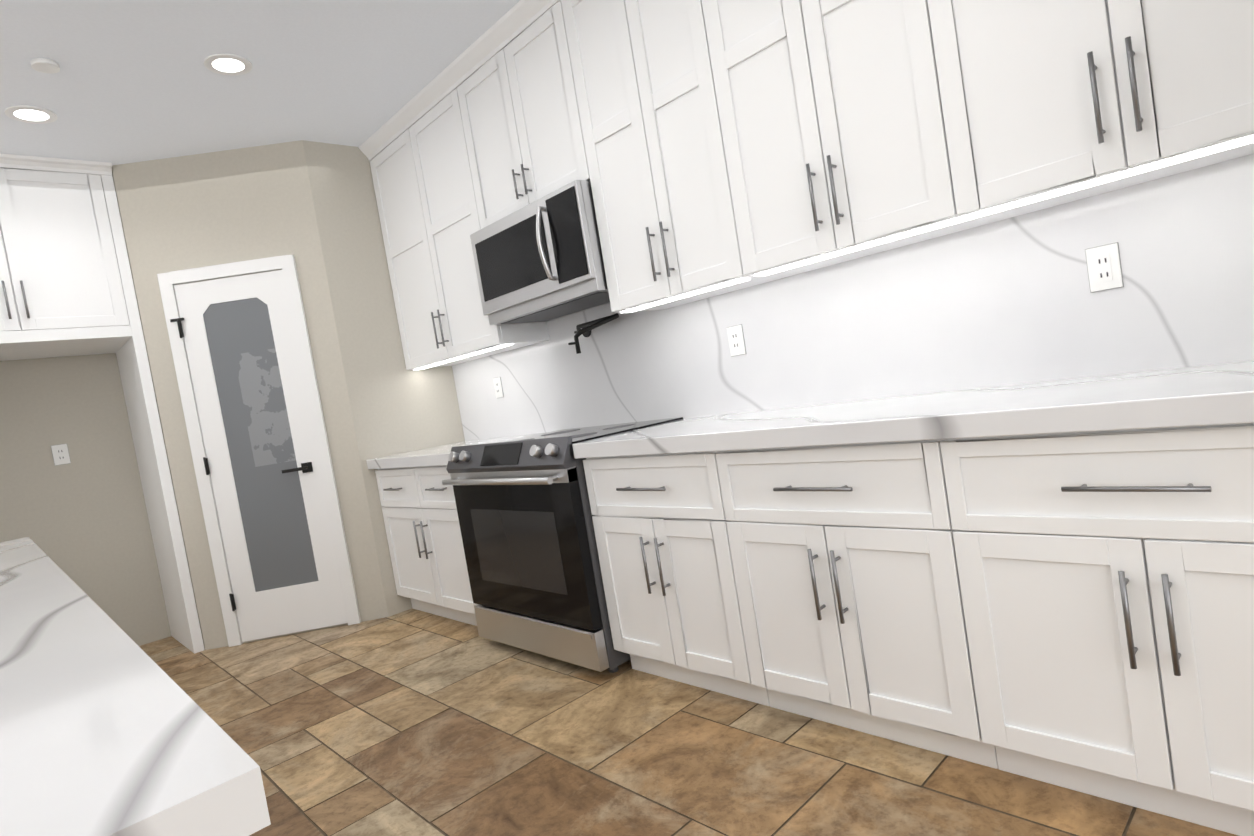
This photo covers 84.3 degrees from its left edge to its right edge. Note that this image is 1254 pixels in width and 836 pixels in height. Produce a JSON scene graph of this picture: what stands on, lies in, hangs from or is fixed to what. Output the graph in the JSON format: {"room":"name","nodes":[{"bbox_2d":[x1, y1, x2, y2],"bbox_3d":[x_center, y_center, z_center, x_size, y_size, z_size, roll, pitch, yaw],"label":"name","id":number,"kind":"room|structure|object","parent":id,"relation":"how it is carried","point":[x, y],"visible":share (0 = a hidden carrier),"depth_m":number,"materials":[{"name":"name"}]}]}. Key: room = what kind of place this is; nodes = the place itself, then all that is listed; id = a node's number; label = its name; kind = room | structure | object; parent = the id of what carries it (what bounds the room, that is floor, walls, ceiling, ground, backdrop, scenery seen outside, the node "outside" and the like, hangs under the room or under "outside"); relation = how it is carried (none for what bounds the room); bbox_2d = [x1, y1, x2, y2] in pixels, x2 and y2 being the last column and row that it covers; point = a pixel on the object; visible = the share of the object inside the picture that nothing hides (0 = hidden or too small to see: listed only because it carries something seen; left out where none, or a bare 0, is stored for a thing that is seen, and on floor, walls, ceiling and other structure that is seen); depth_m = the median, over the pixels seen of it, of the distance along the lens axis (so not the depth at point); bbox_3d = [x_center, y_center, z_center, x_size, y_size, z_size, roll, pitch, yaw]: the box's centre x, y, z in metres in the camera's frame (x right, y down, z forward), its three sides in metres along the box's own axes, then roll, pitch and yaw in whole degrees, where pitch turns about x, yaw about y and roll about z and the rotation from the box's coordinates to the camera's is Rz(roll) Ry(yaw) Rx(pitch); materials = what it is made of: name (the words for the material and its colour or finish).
{"room":"kitchen","nodes":[
{"label":"kitchen","id":0,"kind":"room"},
{"bbox_2d":[0,353,170,645],"bbox_3d":[-5.079,0.432,2.511,5.520,2.740,0.150,-12,4,-43],"label":"wall","id":1,"kind":"structure","parent":0,"point":[81,520],"depth_m":4.13,"materials":[{"name":"paint"}]},
{"bbox_2d":[0,0,519,164],"bbox_3d":[-1.487,-1.462,-0.423,7.220,0.120,9.700,-12,4,-43],"label":"ceiling","id":2,"kind":"structure","parent":0,"point":[132,81],"depth_m":3.04,"materials":[{"name":"paint"}]},
{"bbox_2d":[4,105,57,123],"bbox_3d":[-2.693,-1.371,3.133,0.184,0.006,0.184,-12,4,-43],"label":"recessed light","id":3,"kind":"object","parent":2,"relation":"in","point":[30,114],"visible":1,"depth_m":3.13,"materials":[{"name":"white plastic"}]},
{"bbox_2d":[30,58,59,73],"bbox_3d":[-2.324,-1.407,2.768,0.090,0.019,0.090,-12,4,-43],"label":"smoke detector","id":4,"kind":"object","parent":2,"relation":"attached to","point":[46,65],"visible":0.96,"depth_m":2.75,"materials":[{"name":"white plastic"}]},
{"bbox_2d":[204,53,251,75],"bbox_3d":[-1.719,-1.522,2.987,0.184,0.006,0.184,-12,4,-43],"label":"recessed light","id":5,"kind":"object","parent":2,"relation":"in","point":[227,64],"visible":1,"depth_m":2.98,"materials":[{"name":"white plastic"}]},
{"bbox_2d":[112,140,464,649],"bbox_3d":[-2.071,-0.151,4.483,1.650,2.740,1.450,-12,4,-43],"label":"wall","id":6,"kind":"structure","parent":0,"point":[311,207],"depth_m":3.92,"materials":[{"name":"paint"}]},
{"bbox_2d":[157,255,360,646],"bbox_3d":[-2.060,0.189,3.902,0.584,2.120,0.481,-12,4,-43],"label":"pantry door","id":7,"kind":"structure","parent":6,"relation":"in","point":[253,411],"depth_m":3.90,"materials":[{"name":"white wood"}]},
{"bbox_2d":[139,608,1237,835],"bbox_3d":[-1.014,1.352,-0.231,7.321,0.120,9.763,-12,4,-43],"label":"floor","id":8,"kind":"structure","parent":0,"point":[413,722],"depth_m":2.13,"materials":[{"name":"tile"}]},
{"bbox_2d":[0,153,204,653],"bbox_3d":[-3.584,0.150,3.349,2.149,2.738,0.700,-12,4,-43],"label":"tall cabinet","id":9,"kind":"object","parent":8,"relation":"on","point":[66,285],"visible":1,"depth_m":3.65,"materials":[{"name":"white wood"}]},
{"bbox_2d":[0,537,270,835],"bbox_3d":[-1.740,0.684,1.131,1.360,1.306,3.085,-12,4,-43],"label":"kitchen island","id":10,"kind":"object","parent":8,"relation":"on","point":[109,726],"visible":1,"depth_m":0.55,"materials":[{"name":"white stone"}]},
{"bbox_2d":[371,468,476,625],"bbox_3d":[-0.830,0.631,3.878,0.627,0.857,0.997,-12,4,-43],"label":"base cabinet","id":11,"kind":"object","parent":8,"relation":"on","point":[420,515],"depth_m":3.67,"materials":[{"name":"white wood"}]},
{"bbox_2d":[367,432,546,469],"bbox_3d":[-0.924,0.183,3.838,0.647,0.056,0.994,-12,4,-43],"label":"countertop","id":12,"kind":"structure","parent":11,"relation":"on","point":[437,457],"depth_m":3.72,"materials":[{"name":"white stone"}]},
{"bbox_2d":[442,417,682,672],"bbox_3d":[-0.250,0.528,3.128,0.746,0.945,0.886,-12,4,-43],"label":"range","id":13,"kind":"object","parent":8,"relation":"on","point":[525,515],"visible":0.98,"depth_m":2.82,"materials":[{"name":"grey"}]},
{"bbox_2d":[583,452,746,699],"bbox_3d":[0.342,0.501,2.620,0.627,0.857,0.650,-12,4,-43],"label":"base cabinet","id":14,"kind":"object","parent":8,"relation":"on","point":[655,518],"depth_m":2.39,"materials":[{"name":"white wood"}]},
{"bbox_2d":[707,440,974,762],"bbox_3d":[0.798,0.450,2.132,0.627,0.857,0.690,-12,4,-43],"label":"base cabinet","id":15,"kind":"object","parent":8,"relation":"on","point":[835,559],"depth_m":1.89,"materials":[{"name":"white wood"}]},
{"bbox_2d":[931,424,1253,835],"bbox_3d":[1.286,0.395,1.607,0.627,0.857,0.747,-12,4,-43],"label":"base cabinet","id":16,"kind":"object","parent":8,"relation":"on","point":[1102,583],"depth_m":1.45,"materials":[{"name":"white wood"}]},
{"bbox_2d":[572,360,1253,459],"bbox_3d":[0.738,-0.002,2.055,0.647,0.056,2.084,-12,4,-43],"label":"countertop","id":17,"kind":"structure","parent":16,"relation":"on","point":[1196,395],"depth_m":1.68,"materials":[{"name":"white stone"}]},
{"bbox_3d":[0.274,-0.464,3.055,0.150,2.740,3.870,-12,4,-43],"label":"wall","id":18,"kind":"structure","parent":0,"visible":0},
{"bbox_2d":[568,313,618,353],"bbox_3d":[-0.145,-0.391,3.247,0.170,0.142,0.373,-12,4,-43],"label":"pot filler","id":19,"kind":"object","parent":18,"relation":"attached to","point":[587,328],"visible":1,"depth_m":3.27,"materials":[{"name":"black metal"}]},
{"bbox_2d":[359,0,1253,369],"bbox_3d":[0.012,-1.118,2.796,0.380,1.338,3.988,-12,4,-43],"label":"cabinet","id":20,"kind":"object","parent":18,"relation":"attached to","point":[725,148],"depth_m":2.20,"materials":[{"name":"white wood"}]},
{"bbox_2d":[470,180,609,324],"bbox_3d":[-0.335,-0.721,3.172,0.442,0.449,0.818,-12,4,-43],"label":"microwave","id":21,"kind":"object","parent":20,"relation":"attached to","point":[540,260],"visible":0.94,"depth_m":3.00,"materials":[{"name":"silver metal"}]}
]}

